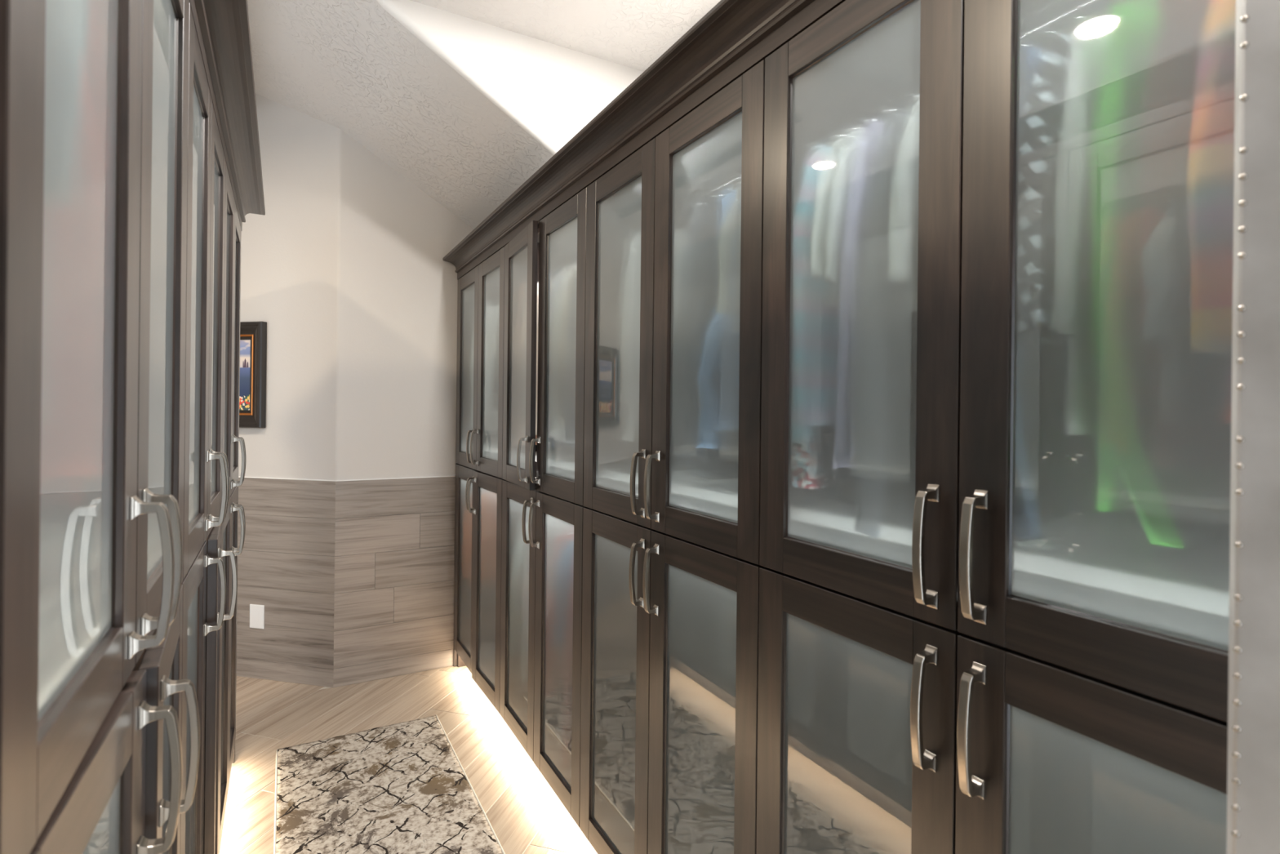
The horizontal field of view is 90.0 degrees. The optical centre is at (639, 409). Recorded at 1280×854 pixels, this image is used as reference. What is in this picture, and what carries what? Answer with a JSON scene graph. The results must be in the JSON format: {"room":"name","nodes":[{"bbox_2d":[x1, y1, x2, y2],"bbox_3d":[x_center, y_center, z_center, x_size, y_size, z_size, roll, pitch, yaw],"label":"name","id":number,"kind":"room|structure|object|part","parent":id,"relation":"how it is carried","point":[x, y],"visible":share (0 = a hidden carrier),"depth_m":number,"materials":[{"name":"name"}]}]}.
{"room":"walk-in closet","nodes":[
{"label":"walk-in closet","id":0,"kind":"room"},
{"bbox_2d":[236,93,473,687],"bbox_3d":[-1.976,-0.498,3.736,2.722,4.000,0.593,1,0,-4],"label":"wall","id":1,"kind":"structure","parent":0,"point":[354,291],"depth_m":3.56,"materials":[{"name":"grey paint"}]},
{"bbox_2d":[239,321,266,427],"bbox_3d":[-2.344,-0.194,3.603,0.529,0.588,0.040,1,0,13],"label":"framed picture","id":2,"kind":"object","parent":1,"relation":"attached to","point":[253,335],"visible":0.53,"depth_m":3.56,"materials":[{"name":"black wood"}]},
{"bbox_2d":[249,604,264,629],"bbox_3d":[-2.134,1.154,3.564,0.094,0.132,0.007,1,0,13],"label":"cover plate","id":3,"kind":"object","parent":1,"relation":"attached to","point":[256,612],"visible":1,"depth_m":3.56,"materials":[{"name":"white plastic"}]},
{"bbox_2d":[238,475,455,481],"bbox_3d":[-1.982,0.383,3.690,2.723,0.006,0.501,1,0,-4],"label":"trim","id":4,"kind":"structure","parent":1,"relation":"attached to","point":[451,475],"depth_m":3.56,"materials":[{"name":"white wood"}]},
{"bbox_2d":[219,666,597,853],"bbox_3d":[-1.441,1.533,1.325,4.000,0.050,6.900,1,0,-29],"label":"floor","id":5,"kind":"structure","parent":0,"point":[526,815],"depth_m":2.92,"materials":[{"name":"beige wood"}]},
{"bbox_2d":[0,0,199,853],"bbox_3d":[-0.819,0.352,0.695,0.559,2.325,0.888,1,0,-29],"label":"tall cabinet","id":6,"kind":"object","parent":5,"relation":"on","point":[94,94],"visible":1,"depth_m":0.63,"materials":[{"name":"brown wood"}]},
{"bbox_3d":[-0.527,-0.216,0.601,0.004,0.942,0.308,1,0,-29],"label":"pane","id":7,"kind":"part","parent":6,"relation":"part of","materials":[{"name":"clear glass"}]},
{"bbox_3d":[-0.533,0.868,0.605,0.021,1.081,0.442,1,0,-28],"label":"door","id":8,"kind":"part","parent":6,"relation":"part of","materials":[{"name":"brown wood"}]},
{"bbox_3d":[-0.534,0.868,0.604,0.004,0.947,0.308,1,0,-28],"label":"pane","id":9,"kind":"part","parent":6,"relation":"part of","materials":[{"name":"grey glass"}]},
{"bbox_3d":[-1.069,0.298,1.054,0.472,2.221,0.018,1,0,-29],"label":"panel","id":10,"kind":"part","parent":6,"relation":"part of","materials":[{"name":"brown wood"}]},
{"bbox_3d":[-0.592,0.200,0.777,0.043,0.193,0.019,1,0,-29],"label":"handle","id":11,"kind":"part","parent":6,"relation":"part of","materials":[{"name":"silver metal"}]},
{"bbox_3d":[-0.585,0.452,0.781,0.043,0.193,0.019,1,0,-28],"label":"handle","id":12,"kind":"part","parent":6,"relation":"part of","materials":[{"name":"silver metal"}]},
{"bbox_3d":[-0.745,0.865,0.995,0.021,1.081,0.442,1,0,-32],"label":"door","id":13,"kind":"part","parent":6,"relation":"part of","materials":[{"name":"brown wood"}]},
{"bbox_3d":[-0.745,-0.218,0.988,0.004,0.942,0.308,1,0,-29],"label":"pane","id":14,"kind":"part","parent":6,"relation":"part of","materials":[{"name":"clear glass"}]},
{"bbox_3d":[-0.630,0.200,0.845,0.043,0.193,0.019,1,0,-29],"label":"handle","id":15,"kind":"part","parent":6,"relation":"part of","materials":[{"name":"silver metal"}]},
{"bbox_3d":[-0.743,-0.218,0.989,0.021,1.076,0.442,1,0,-29],"label":"door","id":16,"kind":"part","parent":6,"relation":"part of","materials":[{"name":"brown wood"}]},
{"bbox_3d":[-0.746,0.865,0.994,0.004,0.947,0.308,1,0,-32],"label":"pane","id":17,"kind":"part","parent":6,"relation":"part of","materials":[{"name":"grey glass"}]},
{"bbox_3d":[-0.615,0.451,0.857,0.043,0.193,0.019,1,0,-32],"label":"handle","id":18,"kind":"part","parent":6,"relation":"part of","materials":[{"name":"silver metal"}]},
{"bbox_2d":[189,0,265,231],"bbox_3d":[-1.234,-0.825,1.480,0.587,0.119,2.896,1,0,-29],"label":"trim","id":19,"kind":"structure","parent":6,"relation":"attached to","point":[222,27],"depth_m":1.69,"materials":[{"name":"brown wood"}]},
{"bbox_2d":[180,3,237,853],"bbox_3d":[-1.252,0.348,1.466,0.557,2.325,0.880,1,0,-29],"label":"tall cabinet","id":20,"kind":"object","parent":5,"relation":"on","point":[206,473],"visible":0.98,"depth_m":1.51,"materials":[{"name":"brown wood"}]},
{"bbox_3d":[-0.973,0.863,1.374,0.004,0.947,0.303,1,0,-29],"label":"pane","id":21,"kind":"part","parent":20,"relation":"part of","materials":[{"name":"grey glass"}]},
{"bbox_3d":[-0.971,0.863,1.375,0.021,1.081,0.437,1,0,-29],"label":"door","id":22,"kind":"part","parent":20,"relation":"part of","materials":[{"name":"brown wood"}]},
{"bbox_3d":[-0.961,-0.221,1.374,0.004,0.942,0.303,1,0,-29],"label":"pane","id":23,"kind":"part","parent":20,"relation":"part of","materials":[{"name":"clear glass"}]},
{"bbox_3d":[-0.959,-0.221,1.375,0.021,1.076,0.437,1,0,-29],"label":"door","id":24,"kind":"part","parent":20,"relation":"part of","materials":[{"name":"brown wood"}]},
{"bbox_3d":[-1.500,0.293,1.821,0.472,2.221,0.018,1,0,-29],"label":"panel","id":25,"kind":"part","parent":20,"relation":"part of","materials":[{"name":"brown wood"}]},
{"bbox_3d":[-1.177,0.861,1.764,0.021,1.081,0.437,1,0,-32],"label":"door","id":26,"kind":"part","parent":20,"relation":"part of","materials":[{"name":"brown wood"}]},
{"bbox_3d":[-1.027,0.447,1.548,0.043,0.193,0.019,1,0,-29],"label":"handle","id":27,"kind":"part","parent":20,"relation":"part of","materials":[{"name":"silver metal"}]},
{"bbox_3d":[-1.176,-0.223,1.758,0.004,0.942,0.303,1,0,-29],"label":"pane","id":28,"kind":"part","parent":20,"relation":"part of","materials":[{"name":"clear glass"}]},
{"bbox_3d":[-1.024,0.196,1.548,0.043,0.193,0.019,1,0,-29],"label":"handle","id":29,"kind":"part","parent":20,"relation":"part of","materials":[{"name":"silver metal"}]},
{"bbox_3d":[-1.174,-0.223,1.759,0.021,1.076,0.437,1,0,-29],"label":"door","id":30,"kind":"part","parent":20,"relation":"part of","materials":[{"name":"brown wood"}]},
{"bbox_3d":[-1.062,0.195,1.617,0.043,0.193,0.019,1,0,-29],"label":"handle","id":31,"kind":"part","parent":20,"relation":"part of","materials":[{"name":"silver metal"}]},
{"bbox_3d":[-1.049,0.446,1.627,0.043,0.193,0.019,1,0,-32],"label":"handle","id":32,"kind":"part","parent":20,"relation":"part of","materials":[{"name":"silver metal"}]},
{"bbox_2d":[217,160,246,853],"bbox_3d":[-1.691,0.343,2.229,0.538,2.325,0.880,1,0,-29],"label":"tall cabinet","id":33,"kind":"object","parent":5,"relation":"on","point":[233,230],"visible":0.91,"depth_m":2.28,"materials":[{"name":"brown wood"}]},
{"bbox_3d":[-1.403,0.858,2.142,0.004,0.947,0.303,1,0,-29],"label":"pane","id":34,"kind":"part","parent":33,"relation":"part of","materials":[{"name":"grey glass"}]},
{"bbox_3d":[-1.401,0.858,2.143,0.021,1.081,0.437,1,0,-29],"label":"door","id":35,"kind":"part","parent":33,"relation":"part of","materials":[{"name":"brown wood"}]},
{"bbox_3d":[-1.391,-0.226,2.142,0.004,0.942,0.303,1,0,-29],"label":"pane","id":36,"kind":"part","parent":33,"relation":"part of","materials":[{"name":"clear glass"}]},
{"bbox_3d":[-1.389,-0.225,2.143,0.021,1.076,0.437,1,0,-29],"label":"door","id":37,"kind":"part","parent":33,"relation":"part of","materials":[{"name":"brown wood"}]},
{"bbox_3d":[-1.618,0.856,2.526,0.004,0.947,0.303,1,0,-29],"label":"pane","id":38,"kind":"part","parent":33,"relation":"part of","materials":[{"name":"grey glass"}]},
{"bbox_3d":[-1.616,0.856,2.527,0.021,1.081,0.437,1,0,-29],"label":"door","id":39,"kind":"part","parent":33,"relation":"part of","materials":[{"name":"brown wood"}]},
{"bbox_3d":[-1.606,-0.228,2.526,0.004,0.942,0.303,1,0,-29],"label":"pane","id":40,"kind":"part","parent":33,"relation":"part of","materials":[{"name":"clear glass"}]},
{"bbox_3d":[-1.604,-0.228,2.527,0.021,1.076,0.437,1,0,-29],"label":"door","id":41,"kind":"part","parent":33,"relation":"part of","materials":[{"name":"brown wood"}]},
{"bbox_3d":[-1.457,0.442,2.316,0.043,0.193,0.019,1,0,-29],"label":"handle","id":42,"kind":"part","parent":33,"relation":"part of","materials":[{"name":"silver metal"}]},
{"bbox_3d":[-1.454,0.191,2.316,0.043,0.193,0.019,1,0,-29],"label":"handle","id":43,"kind":"part","parent":33,"relation":"part of","materials":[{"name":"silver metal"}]},
{"bbox_3d":[-1.495,0.441,2.384,0.043,0.193,0.019,1,0,-29],"label":"handle","id":44,"kind":"part","parent":33,"relation":"part of","materials":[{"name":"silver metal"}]},
{"bbox_3d":[-1.492,0.190,2.384,0.043,0.193,0.019,1,0,-29],"label":"handle","id":45,"kind":"part","parent":33,"relation":"part of","materials":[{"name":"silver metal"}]},
{"bbox_2d":[231,744,235,763],"bbox_3d":[-1.940,0.340,2.627,0.490,2.325,0.050,1,0,-29],"label":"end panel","id":46,"kind":"object","parent":5,"relation":"on","point":[233,756],"visible":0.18,"depth_m":2.72,"materials":[{"name":"brown wood"}]},
{"bbox_2d":[273,715,505,853],"bbox_3d":[-0.747,1.510,1.988,0.690,0.009,2.285,1,0,-29],"label":"rug","id":47,"kind":"object","parent":5,"relation":"on","point":[401,788],"visible":1,"depth_m":2.48,"materials":[{"name":"beige carpet"}]},
{"bbox_2d":[453,292,457,666],"bbox_3d":[-0.872,0.352,3.882,0.483,2.325,0.015,1,0,-29],"label":"filler panel","id":48,"kind":"object","parent":5,"relation":"on","point":[455,655],"visible":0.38,"depth_m":3.77,"materials":[{"name":"brown wood"}]},
{"bbox_2d":[453,246,504,713],"bbox_3d":[-0.666,0.354,3.463,0.549,2.325,0.914,1,0,-29],"label":"tall cabinet","id":49,"kind":"object","parent":5,"relation":"on","point":[481,291],"visible":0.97,"depth_m":3.29,"materials":[{"name":"brown wood"}]},
{"bbox_3d":[-0.851,0.352,3.873,0.472,2.325,0.018,1,0,-29],"label":"panel","id":50,"kind":"part","parent":49,"relation":"part of","materials":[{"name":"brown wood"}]},
{"bbox_3d":[-0.965,0.863,3.562,0.004,0.947,0.320,1,0,-29],"label":"pane","id":51,"kind":"part","parent":49,"relation":"part of","materials":[{"name":"grey glass"}]},
{"bbox_3d":[-0.967,0.863,3.561,0.021,1.081,0.454,1,0,-29],"label":"door","id":52,"kind":"part","parent":49,"relation":"part of","materials":[{"name":"brown wood"}]},
{"bbox_3d":[-0.955,-0.221,3.561,0.021,1.076,0.454,1,0,-29],"label":"door","id":53,"kind":"part","parent":49,"relation":"part of","materials":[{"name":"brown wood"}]},
{"bbox_3d":[-0.953,-0.221,3.562,0.004,0.942,0.320,1,0,-29],"label":"pane","id":54,"kind":"part","parent":49,"relation":"part of","materials":[{"name":"grey glass"}]},
{"bbox_3d":[-0.898,0.448,3.380,0.043,0.193,0.019,1,0,-29],"label":"handle","id":55,"kind":"part","parent":49,"relation":"part of","materials":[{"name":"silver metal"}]},
{"bbox_3d":[-0.895,0.197,3.380,0.043,0.193,0.019,1,0,-29],"label":"handle","id":56,"kind":"part","parent":49,"relation":"part of","materials":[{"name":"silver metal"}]},
{"bbox_3d":[-0.869,0.448,3.306,0.043,0.193,0.019,1,0,-31],"label":"handle","id":57,"kind":"part","parent":49,"relation":"part of","materials":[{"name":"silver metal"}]},
{"bbox_3d":[-0.857,0.198,3.312,0.043,0.193,0.019,1,0,-29],"label":"handle","id":58,"kind":"part","parent":49,"relation":"part of","materials":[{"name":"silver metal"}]},
{"bbox_3d":[-0.748,0.865,3.160,0.004,0.947,0.320,1,0,-31],"label":"pane","id":59,"kind":"part","parent":49,"relation":"part of","materials":[{"name":"grey glass"}]},
{"bbox_3d":[-0.750,0.865,3.159,0.021,1.081,0.454,1,0,-31],"label":"door","id":60,"kind":"part","parent":49,"relation":"part of","materials":[{"name":"brown wood"}]},
{"bbox_3d":[-0.733,-0.218,3.161,0.021,1.076,0.454,1,0,-29],"label":"door","id":61,"kind":"part","parent":49,"relation":"part of","materials":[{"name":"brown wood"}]},
{"bbox_3d":[-0.731,-0.218,3.162,0.004,0.942,0.320,1,0,-29],"label":"pane","id":62,"kind":"part","parent":49,"relation":"part of","materials":[{"name":"grey glass"}]},
{"bbox_2d":[499,186,586,826],"bbox_3d":[-0.228,0.359,2.661,0.562,2.325,0.914,1,0,-29],"label":"tall cabinet","id":63,"kind":"object","parent":5,"relation":"on","point":[543,483],"visible":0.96,"depth_m":2.48,"materials":[{"name":"brown wood"}]},
{"bbox_3d":[-0.520,-0.216,2.756,0.004,0.942,0.320,1,0,-26],"label":"pane","id":64,"kind":"part","parent":63,"relation":"part of","materials":[{"name":"grey glass"}]},
{"bbox_3d":[-0.521,0.868,2.763,0.004,0.947,0.320,1,0,-29],"label":"pane","id":65,"kind":"part","parent":63,"relation":"part of","materials":[{"name":"grey glass"}]},
{"bbox_3d":[-0.523,0.868,2.762,0.021,1.081,0.454,1,0,-29],"label":"door","id":66,"kind":"part","parent":63,"relation":"part of","materials":[{"name":"brown wood"}]},
{"bbox_3d":[-0.522,-0.216,2.755,0.021,1.076,0.454,1,0,-26],"label":"door","id":67,"kind":"part","parent":63,"relation":"part of","materials":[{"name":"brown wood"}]},
{"bbox_3d":[-0.473,0.202,2.571,0.043,0.193,0.019,1,0,-26],"label":"handle","id":68,"kind":"part","parent":63,"relation":"part of","materials":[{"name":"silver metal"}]},
{"bbox_3d":[-0.454,0.453,2.581,0.043,0.193,0.019,1,0,-29],"label":"handle","id":69,"kind":"part","parent":63,"relation":"part of","materials":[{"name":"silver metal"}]},
{"bbox_3d":[-0.416,0.453,2.513,0.043,0.193,0.019,1,0,-29],"label":"handle","id":70,"kind":"part","parent":63,"relation":"part of","materials":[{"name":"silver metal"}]},
{"bbox_3d":[-0.413,0.202,2.513,0.043,0.193,0.019,1,0,-29],"label":"handle","id":71,"kind":"part","parent":63,"relation":"part of","materials":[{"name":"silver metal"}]},
{"bbox_2d":[535,281,538,435],"bbox_3d":[-0.326,-0.280,2.905,0.417,0.813,0.061,1,0,-29],"label":"blouse","id":72,"kind":"object","parent":63,"relation":"hanging from","point":[537,316],"visible":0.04,"depth_m":2.83,"materials":[{"name":"fabric"}]},
{"bbox_3d":[-0.406,0.305,3.074,0.472,2.221,0.018,1,0,-29],"label":"panel","id":73,"kind":"part","parent":63,"relation":"part of","materials":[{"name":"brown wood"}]},
{"bbox_3d":[-0.299,0.870,2.364,0.004,0.947,0.320,1,0,-29],"label":"pane","id":74,"kind":"part","parent":63,"relation":"part of","materials":[{"name":"grey glass"}]},
{"bbox_3d":[-0.300,0.870,2.363,0.021,1.081,0.454,1,0,-29],"label":"door","id":75,"kind":"part","parent":63,"relation":"part of","materials":[{"name":"brown wood"}]},
{"bbox_3d":[-0.288,-0.213,2.363,0.021,1.076,0.454,1,0,-29],"label":"door","id":76,"kind":"part","parent":63,"relation":"part of","materials":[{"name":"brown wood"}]},
{"bbox_3d":[-0.287,-0.213,2.364,0.004,0.942,0.320,1,0,-29],"label":"pane","id":77,"kind":"part","parent":63,"relation":"part of","materials":[{"name":"grey glass"}]},
{"bbox_2d":[579,59,764,853],"bbox_3d":[0.227,0.364,1.869,0.538,2.325,0.914,1,0,-29],"label":"tall cabinet","id":78,"kind":"object","parent":5,"relation":"on","point":[673,283],"visible":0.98,"depth_m":1.67,"materials":[{"name":"brown wood"}]},
{"bbox_3d":[-0.077,0.873,1.964,0.004,0.947,0.320,1,0,-29],"label":"pane","id":79,"kind":"part","parent":78,"relation":"part of","materials":[{"name":"grey glass"}]},
{"bbox_3d":[-0.078,0.873,1.963,0.021,1.081,0.454,1,0,-29],"label":"door","id":80,"kind":"part","parent":78,"relation":"part of","materials":[{"name":"brown wood"}]},
{"bbox_3d":[-0.065,-0.211,1.964,0.004,0.942,0.320,1,0,-29],"label":"pane","id":81,"kind":"part","parent":78,"relation":"part of","materials":[{"name":"grey glass"}]},
{"bbox_3d":[-0.066,-0.211,1.963,0.021,1.076,0.454,1,0,-29],"label":"door","id":82,"kind":"part","parent":78,"relation":"part of","materials":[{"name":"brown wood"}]},
{"bbox_3d":[-0.009,0.458,1.782,0.043,0.193,0.019,1,0,-29],"label":"handle","id":83,"kind":"part","parent":78,"relation":"part of","materials":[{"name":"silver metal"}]},
{"bbox_3d":[-0.007,0.207,1.782,0.043,0.193,0.019,1,0,-29],"label":"handle","id":84,"kind":"part","parent":78,"relation":"part of","materials":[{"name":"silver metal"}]},
{"bbox_3d":[0.029,0.458,1.714,0.043,0.193,0.019,1,0,-29],"label":"handle","id":85,"kind":"part","parent":78,"relation":"part of","materials":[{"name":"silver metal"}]},
{"bbox_3d":[0.031,0.207,1.714,0.043,0.193,0.019,1,0,-29],"label":"handle","id":86,"kind":"part","parent":78,"relation":"part of","materials":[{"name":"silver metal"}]},
{"bbox_3d":[0.146,0.875,1.565,0.004,0.947,0.320,1,0,-29],"label":"pane","id":87,"kind":"part","parent":78,"relation":"part of","materials":[{"name":"grey glass"}]},
{"bbox_3d":[0.158,-0.208,1.565,0.004,0.942,0.320,1,0,-29],"label":"pane","id":88,"kind":"part","parent":78,"relation":"part of","materials":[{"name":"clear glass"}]},
{"bbox_3d":[0.144,0.875,1.564,0.021,1.081,0.454,1,0,-29],"label":"door","id":89,"kind":"part","parent":78,"relation":"part of","materials":[{"name":"brown wood"}]},
{"bbox_3d":[0.156,-0.208,1.564,0.021,1.076,0.454,1,0,-29],"label":"door","id":90,"kind":"part","parent":78,"relation":"part of","materials":[{"name":"brown wood"}]},
{"bbox_2d":[755,0,1235,853],"bbox_3d":[0.671,0.369,1.070,0.538,2.325,0.914,1,0,-29],"label":"tall cabinet","id":91,"kind":"object","parent":5,"relation":"on","point":[997,255],"visible":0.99,"depth_m":0.90,"materials":[{"name":"brown wood"}]},
{"bbox_2d":[442,0,845,279],"bbox_3d":[-0.206,-0.814,2.141,0.106,0.119,3.692,1,0,-29],"label":"trim","id":92,"kind":"structure","parent":91,"relation":"attached to","point":[733,37],"depth_m":1.70,"materials":[{"name":"brown wood"}]},
{"bbox_3d":[0.368,0.878,1.165,0.004,0.947,0.320,1,0,-29],"label":"pane","id":93,"kind":"part","parent":91,"relation":"part of","materials":[{"name":"grey glass"}]},
{"bbox_3d":[0.380,-0.206,1.165,0.004,0.942,0.320,1,0,-29],"label":"pane","id":94,"kind":"part","parent":91,"relation":"part of","materials":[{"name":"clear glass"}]},
{"bbox_3d":[0.366,0.878,1.165,0.021,1.081,0.454,1,0,-29],"label":"door","id":95,"kind":"part","parent":91,"relation":"part of","materials":[{"name":"brown wood"}]},
{"bbox_3d":[0.378,-0.206,1.165,0.021,1.076,0.454,1,0,-29],"label":"door","id":96,"kind":"part","parent":91,"relation":"part of","materials":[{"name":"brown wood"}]},
{"bbox_3d":[0.435,0.463,0.984,0.043,0.193,0.019,1,0,-29],"label":"handle","id":97,"kind":"part","parent":91,"relation":"part of","materials":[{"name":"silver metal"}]},
{"bbox_3d":[0.438,0.212,0.984,0.043,0.193,0.019,1,0,-29],"label":"handle","id":98,"kind":"part","parent":91,"relation":"part of","materials":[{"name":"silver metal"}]},
{"bbox_3d":[0.473,0.463,0.915,0.043,0.193,0.019,1,0,-29],"label":"handle","id":99,"kind":"part","parent":91,"relation":"part of","materials":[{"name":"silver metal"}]},
{"bbox_3d":[0.476,0.212,0.915,0.043,0.193,0.019,1,0,-29],"label":"handle","id":100,"kind":"part","parent":91,"relation":"part of","materials":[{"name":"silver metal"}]},
{"bbox_3d":[0.588,0.880,0.765,0.021,1.081,0.454,1,0,-29],"label":"door","id":101,"kind":"part","parent":91,"relation":"part of","materials":[{"name":"brown wood"}]},
{"bbox_3d":[0.600,-0.203,0.765,0.021,1.076,0.454,1,0,-29],"label":"door","id":102,"kind":"part","parent":91,"relation":"part of","materials":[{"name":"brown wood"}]},
{"bbox_3d":[0.590,0.880,0.766,0.004,0.947,0.320,1,0,-29],"label":"pane","id":103,"kind":"part","parent":91,"relation":"part of","materials":[{"name":"grey glass"}]},
{"bbox_3d":[0.602,-0.203,0.766,0.004,0.942,0.320,1,0,-29],"label":"pane","id":104,"kind":"part","parent":91,"relation":"part of","materials":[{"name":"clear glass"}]},
{"bbox_2d":[1226,0,1279,853],"bbox_3d":[0.520,0.380,0.476,0.123,2.300,0.032,1,0,36],"label":"door","id":105,"kind":"structure","parent":5,"relation":"on","point":[1253,776],"depth_m":0.49,"materials":[{"name":"metal"}]},
{"bbox_2d":[247,0,643,229],"bbox_3d":[-1.327,-1.411,3.355,1.915,1.166,2.230,1,0,-29],"label":"ceiling","id":106,"kind":"structure","parent":0,"point":[467,110],"depth_m":2.75,"materials":[{"name":"white paint"}]},
{"bbox_2d":[411,0,720,71],"bbox_3d":[-0.726,-1.543,0.102,4.000,0.050,4.100,1,0,-29],"label":"ceiling","id":107,"kind":"structure","parent":0,"point":[632,33],"depth_m":2.49,"materials":[{"name":"white paint"}]}
]}

